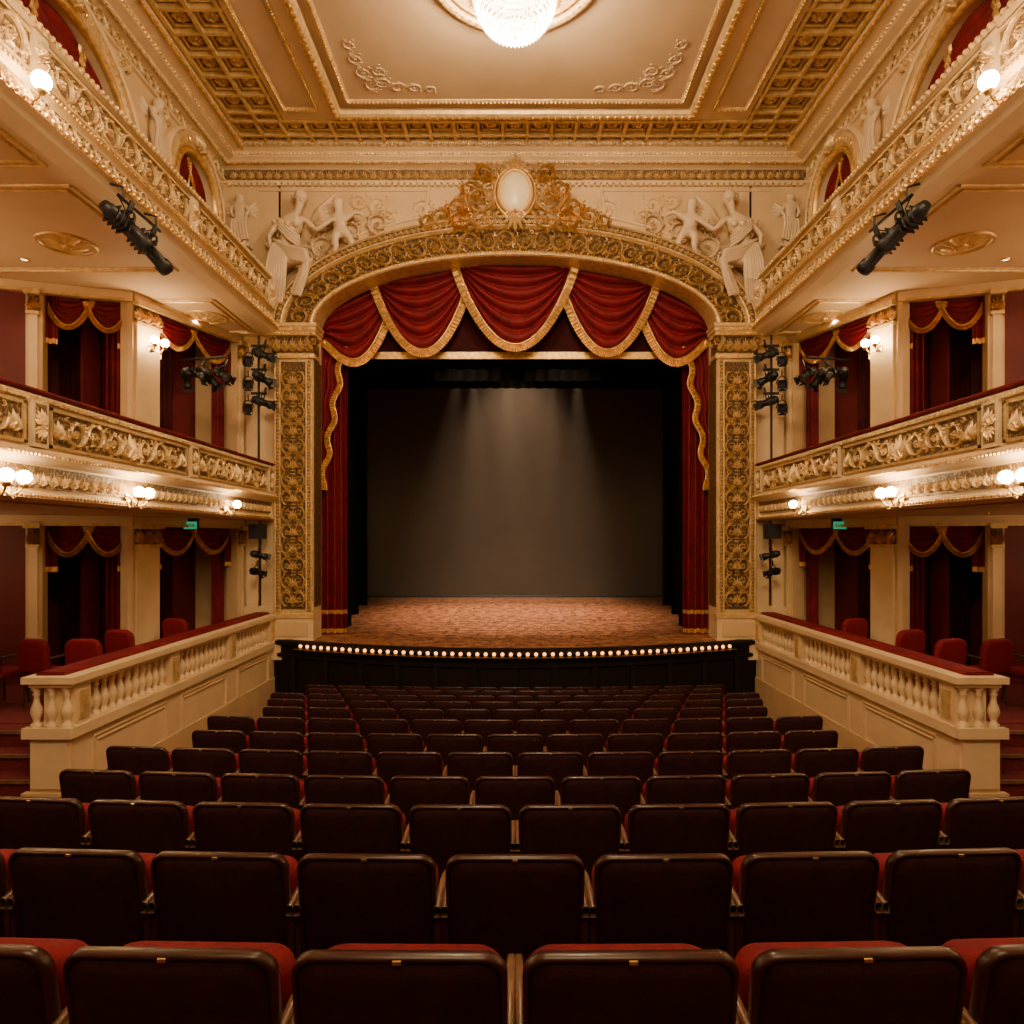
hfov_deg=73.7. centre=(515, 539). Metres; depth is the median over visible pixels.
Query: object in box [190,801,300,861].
seat
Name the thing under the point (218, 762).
seat
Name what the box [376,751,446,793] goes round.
seat
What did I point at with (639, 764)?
seat
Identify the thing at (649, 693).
seat
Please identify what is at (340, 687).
seat
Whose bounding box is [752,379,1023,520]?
box balcony
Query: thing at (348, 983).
seat
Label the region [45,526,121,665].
drapery
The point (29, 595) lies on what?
wall
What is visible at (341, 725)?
seat
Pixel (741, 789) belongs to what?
seat
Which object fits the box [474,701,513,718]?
seat
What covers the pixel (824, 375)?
stage lights
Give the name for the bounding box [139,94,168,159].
relief
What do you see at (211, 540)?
drapery
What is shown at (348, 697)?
seat
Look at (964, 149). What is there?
gallery balcony
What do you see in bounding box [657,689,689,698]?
seat
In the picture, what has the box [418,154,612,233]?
cartouche
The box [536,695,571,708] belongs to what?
seat
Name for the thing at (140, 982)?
seat
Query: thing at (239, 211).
relief
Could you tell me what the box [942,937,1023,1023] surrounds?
seat
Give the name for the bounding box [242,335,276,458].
boom
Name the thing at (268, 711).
seat
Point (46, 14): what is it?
drapery
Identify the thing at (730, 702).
seat
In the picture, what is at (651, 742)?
seat
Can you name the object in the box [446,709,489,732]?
seat
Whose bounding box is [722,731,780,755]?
seat
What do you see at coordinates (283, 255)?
sculpture
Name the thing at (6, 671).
chair
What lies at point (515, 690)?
seat
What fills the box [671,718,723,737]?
seat
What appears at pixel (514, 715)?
seat
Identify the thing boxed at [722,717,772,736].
seat
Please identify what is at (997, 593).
wall
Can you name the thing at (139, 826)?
seat
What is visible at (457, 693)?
seat
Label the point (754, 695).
seat
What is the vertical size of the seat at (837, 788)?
0.876 m
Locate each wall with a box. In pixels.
[0,278,247,684]
[45,0,227,226]
[193,184,836,652]
[782,279,1023,684]
[802,0,985,226]
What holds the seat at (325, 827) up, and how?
on the floor
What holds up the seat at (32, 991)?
on the floor
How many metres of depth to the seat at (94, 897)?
2.56 m
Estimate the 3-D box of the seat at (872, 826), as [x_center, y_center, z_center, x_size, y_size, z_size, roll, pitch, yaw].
[1.920,1.767,3.647,0.549,0.876,0.405,0,0,-4]
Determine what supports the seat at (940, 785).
on the floor
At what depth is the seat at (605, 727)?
7.11 m
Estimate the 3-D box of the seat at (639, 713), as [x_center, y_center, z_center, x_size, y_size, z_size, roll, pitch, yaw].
[1.646,2.422,8.211,0.549,0.876,0.405,0,0,-3]
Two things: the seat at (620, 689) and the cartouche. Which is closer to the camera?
the seat at (620, 689)
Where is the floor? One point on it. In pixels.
(458, 622)
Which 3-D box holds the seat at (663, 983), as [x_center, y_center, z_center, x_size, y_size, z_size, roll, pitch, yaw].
[0.274,1.417,1.789,0.549,0.876,0.405,0,0,0]
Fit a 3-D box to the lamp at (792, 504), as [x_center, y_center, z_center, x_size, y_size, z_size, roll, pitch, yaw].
[4.539,-0.505,11.000,0.242,0.257,0.180,0,0,0]
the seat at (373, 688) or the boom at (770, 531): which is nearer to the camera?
the seat at (373, 688)
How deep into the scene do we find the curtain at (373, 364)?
15.00 m
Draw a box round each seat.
[0,796,89,848]
[0,849,17,936]
[0,937,88,1023]
[6,847,156,945]
[59,769,139,802]
[63,941,295,1023]
[86,799,194,853]
[106,745,172,774]
[138,771,221,805]
[148,851,298,957]
[171,747,239,777]
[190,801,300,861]
[192,730,249,753]
[207,715,257,735]
[220,773,304,810]
[238,749,307,780]
[249,731,307,755]
[257,717,307,736]
[262,706,307,722]
[267,698,307,711]
[270,692,306,702]
[289,943,514,1023]
[293,853,445,959]
[297,803,408,860]
[302,775,389,807]
[305,685,334,696]
[305,750,376,778]
[306,688,339,695]
[306,718,359,737]
[306,732,366,756]
[307,693,343,701]
[307,699,348,708]
[307,707,352,719]
[337,685,366,692]
[340,689,372,698]
[344,694,380,704]
[348,700,388,713]
[353,708,398,724]
[359,718,411,747]
[366,733,426,766]
[369,686,398,694]
[375,690,407,700]
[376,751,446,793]
[382,695,417,707]
[388,775,474,826]
[390,701,429,718]
[399,708,443,731]
[401,686,431,694]
[406,804,514,881]
[410,690,442,700]
[411,719,463,748]
[420,695,455,708]
[426,734,485,769]
[432,701,470,718]
[434,687,463,694]
[441,854,588,963]
[445,690,477,700]
[445,752,514,793]
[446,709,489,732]
[458,695,494,708]
[464,719,514,747]
[467,687,496,694]
[473,776,556,820]
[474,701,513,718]
[481,691,513,700]
[485,734,544,764]
[493,709,536,730]
[497,696,532,708]
[500,687,530,695]
[515,719,566,746]
[515,752,584,795]
[515,804,623,884]
[515,943,740,1023]
[516,691,548,700]
[516,701,555,718]
[533,687,563,694]
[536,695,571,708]
[540,709,583,731]
[544,734,603,768]
[552,690,584,700]
[555,775,641,826]
[559,701,597,718]
[566,687,595,694]
[566,719,618,748]
[574,695,609,708]
[583,751,654,793]
[585,853,736,959]
[586,708,630,731]
[587,690,619,700]
[598,686,628,694]
[600,701,639,716]
[603,733,663,766]
[612,695,647,707]
[619,718,670,747]
[621,803,732,861]
[622,690,654,700]
[631,686,661,694]
[631,708,676,724]
[641,700,681,713]
[641,775,727,807]
[649,694,685,704]
[653,750,724,778]
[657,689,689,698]
[663,685,693,692]
[663,732,723,756]
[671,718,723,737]
[677,707,722,719]
[682,699,722,708]
[686,693,722,701]
[690,688,723,696]
[695,685,724,696]
[722,698,762,711]
[722,706,767,721]
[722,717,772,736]
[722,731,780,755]
[722,749,791,781]
[723,692,759,703]
[725,773,809,810]
[729,801,839,861]
[732,851,881,957]
[734,941,967,1023]
[773,715,822,735]
[780,730,837,753]
[791,747,858,777]
[808,771,891,805]
[836,799,943,853]
[857,745,924,774]
[873,847,1023,945]
[890,769,970,802]
[940,796,1023,848]
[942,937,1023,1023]
[1013,849,1023,936]
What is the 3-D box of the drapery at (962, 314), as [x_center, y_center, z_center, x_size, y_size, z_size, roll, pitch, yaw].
[6.490,-2.195,11.942,2.020,3.230,2.643,0,0,0]
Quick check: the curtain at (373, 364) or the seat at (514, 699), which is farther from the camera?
the curtain at (373, 364)
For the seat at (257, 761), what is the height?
0.876 m
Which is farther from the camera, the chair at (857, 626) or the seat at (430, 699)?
the chair at (857, 626)
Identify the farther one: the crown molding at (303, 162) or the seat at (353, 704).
the crown molding at (303, 162)
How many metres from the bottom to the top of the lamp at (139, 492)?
0.258 m
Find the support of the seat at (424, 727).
on the floor
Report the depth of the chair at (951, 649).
8.83 m
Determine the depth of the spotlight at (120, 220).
7.83 m
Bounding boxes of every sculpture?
[265,189,387,306]
[642,189,765,305]
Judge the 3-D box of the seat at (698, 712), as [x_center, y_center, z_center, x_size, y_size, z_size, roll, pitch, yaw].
[2.195,2.422,8.245,0.549,0.876,0.405,0,0,-4]
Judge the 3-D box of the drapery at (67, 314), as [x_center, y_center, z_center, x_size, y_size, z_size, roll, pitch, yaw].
[-6.490,-2.195,11.942,2.020,3.230,2.643,0,0,0]
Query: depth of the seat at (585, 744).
6.21 m
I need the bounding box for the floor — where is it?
[314,597,715,647]
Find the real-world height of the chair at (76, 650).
0.921 m
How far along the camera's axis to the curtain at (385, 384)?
20.01 m
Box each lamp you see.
[0,468,31,498]
[16,70,52,104]
[125,487,154,508]
[147,336,168,355]
[224,501,240,516]
[789,501,806,516]
[861,336,882,355]
[875,487,904,508]
[978,70,1013,104]
[998,468,1023,498]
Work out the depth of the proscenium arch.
13.16 m
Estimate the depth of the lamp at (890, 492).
8.22 m
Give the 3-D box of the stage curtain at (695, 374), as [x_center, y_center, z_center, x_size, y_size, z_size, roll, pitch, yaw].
[3.804,-1.345,13.876,0.891,6.510,0.347,0,0,0]
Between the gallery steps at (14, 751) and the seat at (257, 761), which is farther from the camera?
the gallery steps at (14, 751)
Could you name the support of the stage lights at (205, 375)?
attached to the wall at (29, 595)
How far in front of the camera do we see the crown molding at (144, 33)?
10.76 m
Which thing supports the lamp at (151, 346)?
attached to the wall at (29, 595)
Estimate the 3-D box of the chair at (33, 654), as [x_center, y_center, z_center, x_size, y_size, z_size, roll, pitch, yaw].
[-6.206,1.741,9.075,0.516,0.921,0.531,0,0,14]
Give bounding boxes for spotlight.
[98,183,173,275]
[856,183,931,275]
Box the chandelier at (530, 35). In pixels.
[472,0,557,46]
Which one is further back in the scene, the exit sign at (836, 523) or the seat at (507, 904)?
the exit sign at (836, 523)
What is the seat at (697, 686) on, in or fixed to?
on the floor
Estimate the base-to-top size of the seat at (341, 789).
0.876 m
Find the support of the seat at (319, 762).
on the floor
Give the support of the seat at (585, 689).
on the floor
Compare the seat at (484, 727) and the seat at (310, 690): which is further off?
the seat at (310, 690)
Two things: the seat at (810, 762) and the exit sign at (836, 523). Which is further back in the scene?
the exit sign at (836, 523)
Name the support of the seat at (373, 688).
on the floor
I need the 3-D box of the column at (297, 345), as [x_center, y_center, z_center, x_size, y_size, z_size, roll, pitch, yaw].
[-4.282,-0.915,13.355,1.063,6.430,0.790,0,0,0]
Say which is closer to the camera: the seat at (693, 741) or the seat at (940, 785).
the seat at (940, 785)
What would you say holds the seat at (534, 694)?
on the floor
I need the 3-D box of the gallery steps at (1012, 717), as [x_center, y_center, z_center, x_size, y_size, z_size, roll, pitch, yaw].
[6.685,2.900,10.285,3.130,1.400,6.030,0,0,0]
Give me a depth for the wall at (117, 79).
10.11 m
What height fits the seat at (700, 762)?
0.876 m
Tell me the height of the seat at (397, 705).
0.876 m
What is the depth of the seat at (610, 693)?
10.59 m
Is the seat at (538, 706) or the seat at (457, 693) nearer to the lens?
the seat at (538, 706)
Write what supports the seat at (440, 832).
on the floor
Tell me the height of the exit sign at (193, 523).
0.210 m
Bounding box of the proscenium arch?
[272,215,757,328]
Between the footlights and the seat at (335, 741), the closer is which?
the seat at (335, 741)
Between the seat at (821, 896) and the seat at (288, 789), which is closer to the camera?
the seat at (821, 896)
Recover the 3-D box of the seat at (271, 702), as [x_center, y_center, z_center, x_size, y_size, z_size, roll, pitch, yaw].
[-3.018,2.541,9.194,0.549,0.876,0.405,0,0,6]
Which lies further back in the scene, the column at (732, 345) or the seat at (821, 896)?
the column at (732, 345)
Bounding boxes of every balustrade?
[20,612,275,797]
[754,612,1009,797]
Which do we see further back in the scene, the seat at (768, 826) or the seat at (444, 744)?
the seat at (444, 744)
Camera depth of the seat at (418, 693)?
10.59 m
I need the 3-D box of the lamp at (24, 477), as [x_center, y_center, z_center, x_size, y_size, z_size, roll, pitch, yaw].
[-4.539,-0.505,6.120,0.242,0.258,0.342,0,0,0]
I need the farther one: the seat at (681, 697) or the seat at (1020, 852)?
the seat at (681, 697)
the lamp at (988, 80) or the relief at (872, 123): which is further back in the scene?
the relief at (872, 123)
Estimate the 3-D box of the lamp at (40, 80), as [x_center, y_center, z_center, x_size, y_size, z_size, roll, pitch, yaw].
[-4.418,-4.168,6.300,0.265,0.302,0.180,0,0,0]
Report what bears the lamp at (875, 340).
attached to the wall at (997, 593)
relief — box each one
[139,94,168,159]
[226,193,258,249]
[771,193,803,249]
[861,94,890,160]
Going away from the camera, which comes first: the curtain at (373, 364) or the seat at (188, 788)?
the seat at (188, 788)
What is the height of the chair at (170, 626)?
0.921 m
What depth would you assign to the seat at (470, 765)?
5.31 m
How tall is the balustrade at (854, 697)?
2.210 m
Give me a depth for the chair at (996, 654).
8.84 m
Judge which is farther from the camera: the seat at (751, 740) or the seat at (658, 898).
the seat at (751, 740)
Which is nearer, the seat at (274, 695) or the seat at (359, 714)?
the seat at (359, 714)
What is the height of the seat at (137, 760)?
0.876 m
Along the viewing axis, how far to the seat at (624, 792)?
4.36 m
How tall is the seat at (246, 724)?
0.876 m
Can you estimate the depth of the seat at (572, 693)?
10.57 m
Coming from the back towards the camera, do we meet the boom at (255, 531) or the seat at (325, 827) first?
the boom at (255, 531)
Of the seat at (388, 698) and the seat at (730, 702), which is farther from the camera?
the seat at (388, 698)
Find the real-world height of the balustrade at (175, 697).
2.210 m
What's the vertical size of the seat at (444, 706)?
0.876 m
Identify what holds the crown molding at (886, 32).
attached to the wall at (912, 79)
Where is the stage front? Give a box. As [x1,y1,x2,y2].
[274,639,755,695]
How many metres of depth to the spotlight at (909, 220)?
7.83 m
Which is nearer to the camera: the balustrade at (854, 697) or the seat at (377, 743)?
the seat at (377, 743)
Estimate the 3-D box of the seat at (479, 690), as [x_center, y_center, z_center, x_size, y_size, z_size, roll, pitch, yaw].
[-0.549,2.892,11.552,0.549,0.876,0.405,0,0,1]
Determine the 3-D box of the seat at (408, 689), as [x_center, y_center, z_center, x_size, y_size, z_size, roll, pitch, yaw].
[-1.646,2.892,11.591,0.549,0.876,0.405,0,0,3]
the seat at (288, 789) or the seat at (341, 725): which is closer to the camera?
the seat at (288, 789)
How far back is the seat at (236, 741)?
6.33 m
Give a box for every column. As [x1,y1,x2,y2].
[264,322,323,659]
[706,322,765,659]
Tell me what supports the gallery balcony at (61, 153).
attached to the wall
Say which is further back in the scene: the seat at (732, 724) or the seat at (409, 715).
the seat at (409, 715)
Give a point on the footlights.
(634, 653)
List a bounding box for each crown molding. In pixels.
[86,0,243,180]
[223,139,807,186]
[786,0,943,180]
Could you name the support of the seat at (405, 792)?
on the floor
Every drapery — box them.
[21,0,102,89]
[45,295,230,447]
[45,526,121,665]
[160,527,230,638]
[179,154,207,204]
[799,295,984,447]
[799,527,869,638]
[822,154,850,204]
[908,526,984,665]
[927,0,1008,89]
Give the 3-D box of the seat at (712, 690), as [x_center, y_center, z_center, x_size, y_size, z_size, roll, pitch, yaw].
[3.018,2.775,10.894,0.549,0.876,0.405,0,0,-6]
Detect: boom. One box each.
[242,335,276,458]
[248,521,270,605]
[753,335,787,458]
[759,521,781,605]
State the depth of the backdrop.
23.00 m
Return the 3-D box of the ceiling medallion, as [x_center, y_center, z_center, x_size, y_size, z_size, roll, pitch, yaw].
[0.000,-7.652,9.100,2.500,0.095,2.500,0,0,0]
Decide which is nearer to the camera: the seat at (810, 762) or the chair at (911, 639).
the seat at (810, 762)
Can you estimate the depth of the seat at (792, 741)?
6.33 m
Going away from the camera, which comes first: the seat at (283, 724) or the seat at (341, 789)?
the seat at (341, 789)
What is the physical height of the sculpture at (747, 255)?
2.486 m
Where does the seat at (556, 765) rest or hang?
on the floor
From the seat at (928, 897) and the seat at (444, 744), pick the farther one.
the seat at (444, 744)
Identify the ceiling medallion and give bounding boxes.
[438,0,591,34]
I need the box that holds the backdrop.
[367,388,662,596]
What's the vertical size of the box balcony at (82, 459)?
1.100 m
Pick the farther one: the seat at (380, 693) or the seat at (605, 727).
the seat at (380, 693)
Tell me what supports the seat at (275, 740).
on the floor
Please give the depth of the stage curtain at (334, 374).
13.91 m
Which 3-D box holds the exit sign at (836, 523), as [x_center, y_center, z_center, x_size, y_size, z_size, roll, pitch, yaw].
[5.670,-0.275,11.930,0.260,0.210,0.080,0,0,0]
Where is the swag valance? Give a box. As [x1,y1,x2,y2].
[321,265,708,366]
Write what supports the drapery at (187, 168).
attached to the wall at (117, 79)
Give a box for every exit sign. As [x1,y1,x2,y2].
[183,518,198,529]
[831,518,846,529]
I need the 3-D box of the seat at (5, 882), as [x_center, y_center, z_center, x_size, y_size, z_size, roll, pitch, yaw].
[-2.195,1.602,2.765,0.549,0.876,0.405,0,0,4]
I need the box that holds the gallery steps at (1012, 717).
[836,653,1023,796]
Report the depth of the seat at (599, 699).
9.74 m
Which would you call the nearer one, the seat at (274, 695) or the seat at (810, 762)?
the seat at (810, 762)
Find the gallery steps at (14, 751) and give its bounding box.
[0,653,193,796]
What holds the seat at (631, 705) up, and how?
on the floor
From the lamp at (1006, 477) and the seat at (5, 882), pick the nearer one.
the seat at (5, 882)
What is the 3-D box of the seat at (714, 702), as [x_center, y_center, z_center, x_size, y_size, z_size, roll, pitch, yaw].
[2.469,2.541,9.146,0.549,0.876,0.405,0,0,-5]
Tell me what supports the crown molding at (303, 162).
attached to the wall at (403, 206)
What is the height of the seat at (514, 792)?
0.876 m
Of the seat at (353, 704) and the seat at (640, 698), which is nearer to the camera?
the seat at (353, 704)
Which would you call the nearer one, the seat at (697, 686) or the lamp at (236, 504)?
the lamp at (236, 504)
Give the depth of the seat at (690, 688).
11.49 m
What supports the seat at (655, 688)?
on the floor
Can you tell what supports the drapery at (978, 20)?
attached to the wall at (912, 79)
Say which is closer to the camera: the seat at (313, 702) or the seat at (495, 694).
the seat at (313, 702)
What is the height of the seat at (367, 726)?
0.876 m
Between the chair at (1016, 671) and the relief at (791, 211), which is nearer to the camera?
the chair at (1016, 671)
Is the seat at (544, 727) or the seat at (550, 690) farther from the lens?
the seat at (550, 690)
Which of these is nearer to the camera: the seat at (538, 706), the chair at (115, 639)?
the seat at (538, 706)
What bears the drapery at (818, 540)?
attached to the wall at (997, 593)
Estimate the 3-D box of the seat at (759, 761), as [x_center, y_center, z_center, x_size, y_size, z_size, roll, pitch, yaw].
[1.920,2.092,5.547,0.549,0.876,0.405,0,0,-4]
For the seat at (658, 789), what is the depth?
4.37 m
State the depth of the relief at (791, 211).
13.22 m
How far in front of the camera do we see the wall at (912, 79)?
10.10 m
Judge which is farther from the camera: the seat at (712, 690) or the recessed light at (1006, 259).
the seat at (712, 690)
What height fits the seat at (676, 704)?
0.876 m
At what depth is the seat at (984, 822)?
3.51 m
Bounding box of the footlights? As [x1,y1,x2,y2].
[293,645,736,658]
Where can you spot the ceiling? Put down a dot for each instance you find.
(289, 70)
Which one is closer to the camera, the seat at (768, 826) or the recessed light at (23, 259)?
the seat at (768, 826)
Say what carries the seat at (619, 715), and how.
on the floor
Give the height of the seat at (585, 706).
0.876 m
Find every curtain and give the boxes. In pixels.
[321,346,347,633]
[348,359,681,369]
[351,369,678,381]
[359,380,670,388]
[682,346,708,633]
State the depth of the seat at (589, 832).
3.41 m
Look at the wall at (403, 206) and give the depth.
13.40 m
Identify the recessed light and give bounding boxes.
[18,257,29,261]
[1000,257,1011,261]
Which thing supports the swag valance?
hanging from the proscenium arch
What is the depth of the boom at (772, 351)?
12.81 m
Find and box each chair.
[0,653,29,701]
[17,638,64,707]
[64,639,116,688]
[105,629,145,677]
[162,618,188,659]
[841,618,867,658]
[884,629,925,677]
[913,638,966,677]
[967,638,1012,707]
[1000,653,1023,701]
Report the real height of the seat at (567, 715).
0.876 m
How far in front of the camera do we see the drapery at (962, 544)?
11.07 m
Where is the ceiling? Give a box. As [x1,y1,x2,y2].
[147,0,882,142]
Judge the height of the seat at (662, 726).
0.876 m
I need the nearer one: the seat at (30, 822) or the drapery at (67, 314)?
the seat at (30, 822)
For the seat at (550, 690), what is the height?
0.876 m
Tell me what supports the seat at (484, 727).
on the floor
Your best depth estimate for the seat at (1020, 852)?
2.62 m
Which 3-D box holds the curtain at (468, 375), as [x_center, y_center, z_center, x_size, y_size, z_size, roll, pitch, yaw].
[0.000,-6.175,17.400,12.800,4.250,0.135,0,0,0]
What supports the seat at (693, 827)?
on the floor
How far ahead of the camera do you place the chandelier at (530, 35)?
9.04 m
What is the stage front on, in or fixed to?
on the floor
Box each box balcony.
[0,377,277,520]
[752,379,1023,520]
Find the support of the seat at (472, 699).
on the floor
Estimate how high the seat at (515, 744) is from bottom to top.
0.876 m
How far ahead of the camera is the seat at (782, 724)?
7.25 m
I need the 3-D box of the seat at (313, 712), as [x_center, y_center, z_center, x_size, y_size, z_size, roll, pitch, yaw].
[-2.195,2.422,8.245,0.549,0.876,0.405,0,0,4]
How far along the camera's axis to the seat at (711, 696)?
9.84 m
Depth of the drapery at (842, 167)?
12.30 m
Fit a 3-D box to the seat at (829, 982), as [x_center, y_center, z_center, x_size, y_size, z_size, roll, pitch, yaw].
[0.823,1.417,1.798,0.549,0.876,0.405,0,0,-2]
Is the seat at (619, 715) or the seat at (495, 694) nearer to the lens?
the seat at (619, 715)
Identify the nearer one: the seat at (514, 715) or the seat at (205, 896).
the seat at (205, 896)
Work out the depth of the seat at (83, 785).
4.48 m
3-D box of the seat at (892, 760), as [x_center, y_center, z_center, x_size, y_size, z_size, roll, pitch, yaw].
[3.018,2.092,5.634,0.549,0.876,0.405,0,0,-6]
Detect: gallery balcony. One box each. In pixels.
[0,0,278,337]
[751,0,1023,337]
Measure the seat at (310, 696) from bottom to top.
0.876 m
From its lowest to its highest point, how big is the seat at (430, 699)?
0.876 m
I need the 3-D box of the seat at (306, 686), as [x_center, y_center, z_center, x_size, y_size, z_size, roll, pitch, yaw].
[-3.292,2.892,11.722,0.549,0.876,0.405,0,0,6]
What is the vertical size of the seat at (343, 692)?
0.876 m
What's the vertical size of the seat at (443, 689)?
0.876 m
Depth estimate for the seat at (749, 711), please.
8.11 m
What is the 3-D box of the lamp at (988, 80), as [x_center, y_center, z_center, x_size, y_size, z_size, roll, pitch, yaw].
[4.418,-4.168,6.300,0.265,0.302,0.180,0,0,0]
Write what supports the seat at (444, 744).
on the floor
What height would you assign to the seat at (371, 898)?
0.876 m

